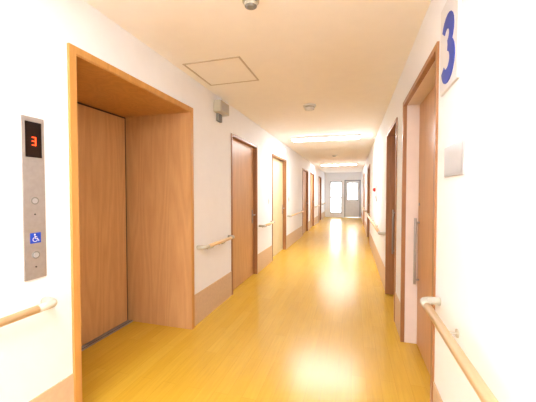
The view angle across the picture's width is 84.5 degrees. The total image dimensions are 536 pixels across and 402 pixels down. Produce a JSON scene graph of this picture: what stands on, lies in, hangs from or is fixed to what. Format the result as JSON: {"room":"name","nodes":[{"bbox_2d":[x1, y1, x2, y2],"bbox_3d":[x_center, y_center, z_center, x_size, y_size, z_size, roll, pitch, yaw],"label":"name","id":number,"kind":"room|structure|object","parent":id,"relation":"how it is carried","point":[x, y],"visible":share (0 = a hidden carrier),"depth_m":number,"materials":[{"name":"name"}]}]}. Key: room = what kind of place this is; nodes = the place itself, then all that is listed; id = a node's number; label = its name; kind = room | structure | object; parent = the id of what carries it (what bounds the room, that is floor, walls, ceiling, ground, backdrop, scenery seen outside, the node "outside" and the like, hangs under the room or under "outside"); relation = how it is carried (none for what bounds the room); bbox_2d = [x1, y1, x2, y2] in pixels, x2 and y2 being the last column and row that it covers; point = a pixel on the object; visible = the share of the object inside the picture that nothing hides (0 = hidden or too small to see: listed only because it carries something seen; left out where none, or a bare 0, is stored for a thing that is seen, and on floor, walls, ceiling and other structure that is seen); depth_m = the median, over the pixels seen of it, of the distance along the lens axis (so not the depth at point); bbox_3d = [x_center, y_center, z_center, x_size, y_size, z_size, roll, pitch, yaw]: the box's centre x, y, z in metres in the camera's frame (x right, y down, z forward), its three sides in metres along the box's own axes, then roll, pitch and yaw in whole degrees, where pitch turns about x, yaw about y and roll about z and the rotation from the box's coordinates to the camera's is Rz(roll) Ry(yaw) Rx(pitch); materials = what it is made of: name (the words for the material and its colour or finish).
{"room":"hospital interior","nodes":[
{"label":"hospital interior","id":0,"kind":"room"},
{"bbox_2d":[0,0,324,401],"bbox_3d":[0.240,-0.074,6.696,0.160,2.500,21.000,0,2,16],"label":"wall","id":1,"kind":"structure","parent":0,"point":[36,350],"depth_m":1.61,"materials":[{"name":"white paint"}]},
{"bbox_2d":[0,297,56,326],"bbox_3d":[-1.717,0.597,-0.551,0.100,0.079,4.364,0,2,16],"label":"handrail","id":2,"kind":"object","parent":1,"relation":"attached to","point":[47,303],"visible":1,"depth_m":1.38,"materials":[{"name":"brown wood"}]},
{"bbox_2d":[20,114,46,280],"bbox_3d":[-1.173,-0.013,1.481,0.012,0.810,0.106,0,2,16],"label":"panel","id":3,"kind":"object","parent":1,"relation":"attached to","point":[32,128],"visible":1,"depth_m":1.47,"materials":[{"name":"metal"}]},
{"bbox_2d":[29,211,324,401],"bbox_3d":[0.320,1.016,6.702,0.006,0.320,20.998,0,2,16],"label":"baseboard","id":4,"kind":"structure","parent":1,"relation":"attached to","point":[208,299],"depth_m":3.31,"materials":[{"name":"brown wood"}]},
{"bbox_2d":[196,235,234,249],"bbox_3d":[-0.574,0.490,3.416,0.100,0.079,0.824,0,2,16],"label":"handrail","id":5,"kind":"object","parent":1,"relation":"attached to","point":[230,237],"visible":1,"depth_m":3.26,"materials":[{"name":"brown wood"}]},
{"bbox_2d":[214,99,228,122],"bbox_3d":[-0.546,-1.048,3.481,0.094,0.220,0.240,0,2,16],"label":"speaker","id":6,"kind":"object","parent":1,"relation":"attached to","point":[221,108],"visible":1,"depth_m":3.43},
{"bbox_2d":[231,133,257,294],"bbox_3d":[-0.377,0.167,4.428,0.114,2.140,1.090,0,2,16],"label":"door","id":7,"kind":"structure","parent":1,"relation":"in","point":[244,154],"depth_m":4.48,"materials":[{"name":"laminate"}]},
{"bbox_2d":[259,221,274,227],"bbox_3d":[-0.004,0.436,5.395,0.100,0.079,0.784,0,2,16],"label":"handrail","id":8,"kind":"object","parent":1,"relation":"attached to","point":[271,222],"visible":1,"depth_m":5.24,"materials":[{"name":"brown wood"}]},
{"bbox_2d":[272,153,285,260],"bbox_3d":[0.202,0.112,6.477,0.132,2.140,1.270,0,2,16],"label":"door","id":9,"kind":"structure","parent":1,"relation":"in","point":[278,163],"depth_m":6.66,"materials":[{"name":"wood"}]},
{"bbox_2d":[287,210,303,216],"bbox_3d":[0.807,0.360,8.210,0.100,0.079,2.104,0,2,16],"label":"handrail","id":10,"kind":"object","parent":1,"relation":"attached to","point":[302,211],"visible":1,"depth_m":7.83,"materials":[{"name":"brown wood"}]},
{"bbox_2d":[302,168,307,235],"bbox_3d":[1.216,0.018,9.956,0.114,2.140,1.200,0,2,16],"label":"door","id":11,"kind":"structure","parent":1,"relation":"in","point":[304,172],"depth_m":10.14,"materials":[{"name":"laminate"}]},
{"bbox_2d":[310,172,313,228],"bbox_3d":[1.701,-0.028,11.637,0.114,2.140,1.100,0,2,16],"label":"door","id":12,"kind":"structure","parent":1,"relation":"in","point":[311,174],"depth_m":11.85,"materials":[{"name":"laminate"}]},
{"bbox_2d":[318,176,320,221],"bbox_3d":[2.462,-0.099,14.279,0.114,2.140,1.200,0,2,16],"label":"door","id":13,"kind":"structure","parent":1,"relation":"in","point":[319,178],"depth_m":14.61,"materials":[{"name":"laminate"}]},
{"bbox_2d":[82,217,429,401],"bbox_3d":[0.857,1.230,6.553,3.238,0.100,21.400,0,2,16],"label":"floor","id":14,"kind":"structure","parent":0,"point":[316,323],"depth_m":2.63,"materials":[{"name":"yellow plastic"}]},
{"bbox_2d":[67,43,194,401],"bbox_3d":[-1.350,0.194,2.433,0.888,2.194,1.328,0,2,16],"label":"elevator surround","id":15,"kind":"object","parent":14,"relation":"on","point":[159,149],"visible":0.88,"depth_m":2.95,"materials":[{"name":"brown wood"}]},
{"bbox_2d":[77,103,132,350],"bbox_3d":[-1.627,0.227,2.514,0.068,2.125,1.224,0,2,16],"label":"elevator door","id":16,"kind":"structure","parent":15,"relation":"in","point":[101,135],"depth_m":2.78,"materials":[{"name":"brown wood"}]},
{"bbox_2d":[84,0,430,172],"bbox_3d":[0.857,-1.369,6.483,3.238,0.100,21.400,0,2,16],"label":"ceiling","id":17,"kind":"structure","parent":0,"point":[345,58],"depth_m":2.38,"materials":[{"name":"white paint"}]},
{"bbox_2d":[182,56,258,85],"bbox_3d":[-0.424,-1.216,2.796,0.540,0.006,0.540,0,2,16],"label":"access hatch","id":18,"kind":"object","parent":17,"relation":"in","point":[230,70],"depth_m":2.77,"materials":[{"name":"beige paint"}]},
{"bbox_2d":[242,0,258,9],"bbox_3d":[-0.102,-1.168,1.747,0.100,0.046,0.100,0,2,16],"label":"smoke detector","id":19,"kind":"object","parent":17,"relation":"attached to","point":[249,4],"visible":1,"depth_m":1.73,"materials":[{"name":"beige plastic"}]},
{"bbox_2d":[303,103,315,110],"bbox_3d":[0.543,-1.214,3.850,0.170,0.068,0.170,0,2,16],"label":"smoke detector","id":20,"kind":"object","parent":17,"relation":"attached to","point":[308,107],"visible":1,"depth_m":3.80,"materials":[{"name":"white plastic"}]},
{"bbox_2d":[291,134,359,141],"bbox_3d":[1.158,-1.278,5.982,1.360,0.055,0.240,0,2,16],"label":"ceiling light","id":21,"kind":"object","parent":17,"relation":"attached to","point":[346,136],"depth_m":5.89,"materials":[{"name":"white plastic"}]},
{"bbox_2d":[321,163,356,165],"bbox_3d":[2.763,-1.429,11.554,1.360,0.055,0.240,0,2,16],"label":"ceiling light","id":22,"kind":"object","parent":17,"relation":"attached to","point":[340,163],"depth_m":11.43,"materials":[{"name":"white plastic"}]},
{"bbox_2d":[325,172,360,217],"bbox_3d":[4.196,-0.341,16.558,2.301,2.500,0.150,0,2,16],"label":"wall","id":23,"kind":"structure","parent":0,"point":[329,177],"depth_m":16.57,"materials":[{"name":"white paint"}]},
{"bbox_2d":[330,182,341,212],"bbox_3d":[3.830,-0.203,16.620,0.640,1.780,0.090,0,2,16],"label":"window","id":24,"kind":"structure","parent":23,"relation":"in","point":[330,182],"depth_m":16.60,"materials":[{"name":"metal"}]},
{"bbox_2d":[344,180,360,217],"bbox_3d":[4.684,-0.126,16.371,0.860,2.080,0.130,0,2,16],"label":"door","id":25,"kind":"structure","parent":23,"relation":"in","point":[351,206],"depth_m":16.39,"materials":[{"name":"metal"}]},
{"bbox_2d":[361,0,535,401],"bbox_3d":[2.297,-0.058,6.103,0.160,2.500,21.000,0,2,16],"label":"wall","id":26,"kind":"structure","parent":0,"point":[486,233],"depth_m":1.02,"materials":[{"name":"white paint"}]},
{"bbox_2d":[363,173,364,224],"bbox_3d":[3.965,-0.037,11.973,0.142,2.140,1.200,0,2,16],"label":"door","id":27,"kind":"structure","parent":26,"relation":"in","point":[364,173],"depth_m":12.50,"materials":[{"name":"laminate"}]},
{"bbox_2d":[367,164,369,236],"bbox_3d":[2.969,0.057,8.515,0.142,2.140,1.200,0,2,16],"label":"door","id":28,"kind":"structure","parent":26,"relation":"in","point":[368,178],"depth_m":9.06,"materials":[{"name":"laminate"}]},
{"bbox_2d":[373,185,377,200],"bbox_3d":[2.032,-0.145,5.605,0.075,0.300,0.200,0,2,16],"label":"fire alarm box","id":29,"kind":"object","parent":26,"relation":"attached to","point":[376,186],"visible":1,"depth_m":5.55,"materials":[{"name":"white plastic"}]},
{"bbox_2d":[366,213,385,234],"bbox_3d":[2.121,0.421,5.974,0.100,0.079,3.974,0,2,16],"label":"handrail","id":30,"kind":"object","parent":26,"relation":"attached to","point":[367,214],"visible":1,"depth_m":4.84,"materials":[{"name":"brown wood"}]},
{"bbox_2d":[385,117,397,321],"bbox_3d":[1.535,0.192,3.503,0.162,2.140,0.930,0,2,16],"label":"door","id":31,"kind":"structure","parent":26,"relation":"in","point":[391,149],"depth_m":3.91,"materials":[{"name":"laminate"}]},
{"bbox_2d":[361,213,442,401],"bbox_3d":[2.217,1.031,6.156,0.006,0.320,20.998,0,2,16],"label":"baseboard","id":32,"kind":"structure","parent":26,"relation":"attached to","point":[379,263],"depth_m":4.25,"materials":[{"name":"brown wood"}]},
{"bbox_2d":[400,41,438,401],"bbox_3d":[1.149,0.215,2.126,0.182,2.170,1.130,0,2,16],"label":"door","id":33,"kind":"structure","parent":26,"relation":"in","point":[420,106],"depth_m":2.49,"materials":[{"name":"laminate"}]},
{"bbox_2d":[440,0,460,95],"bbox_3d":[0.854,-0.748,1.389,0.014,0.425,0.260,0,2,16],"label":"number sign","id":34,"kind":"object","parent":26,"relation":"attached to","point":[451,12],"visible":1,"depth_m":1.36,"materials":[{"name":"white plastic"}]},
{"bbox_2d":[444,139,465,176],"bbox_3d":[0.834,-0.184,1.327,0.010,0.140,0.260,0,2,16],"label":"name plate","id":35,"kind":"object","parent":26,"relation":"attached to","point":[454,155],"visible":1,"depth_m":1.29,"materials":[{"name":"white plastic"}]},
{"bbox_2d":[420,297,497,401],"bbox_3d":[0.168,0.604,-0.802,0.100,0.079,4.924,0,2,16],"label":"handrail","id":36,"kind":"object","parent":26,"relation":"attached to","point":[482,390],"visible":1,"depth_m":1.01,"materials":[{"name":"brown wood"}]}
]}

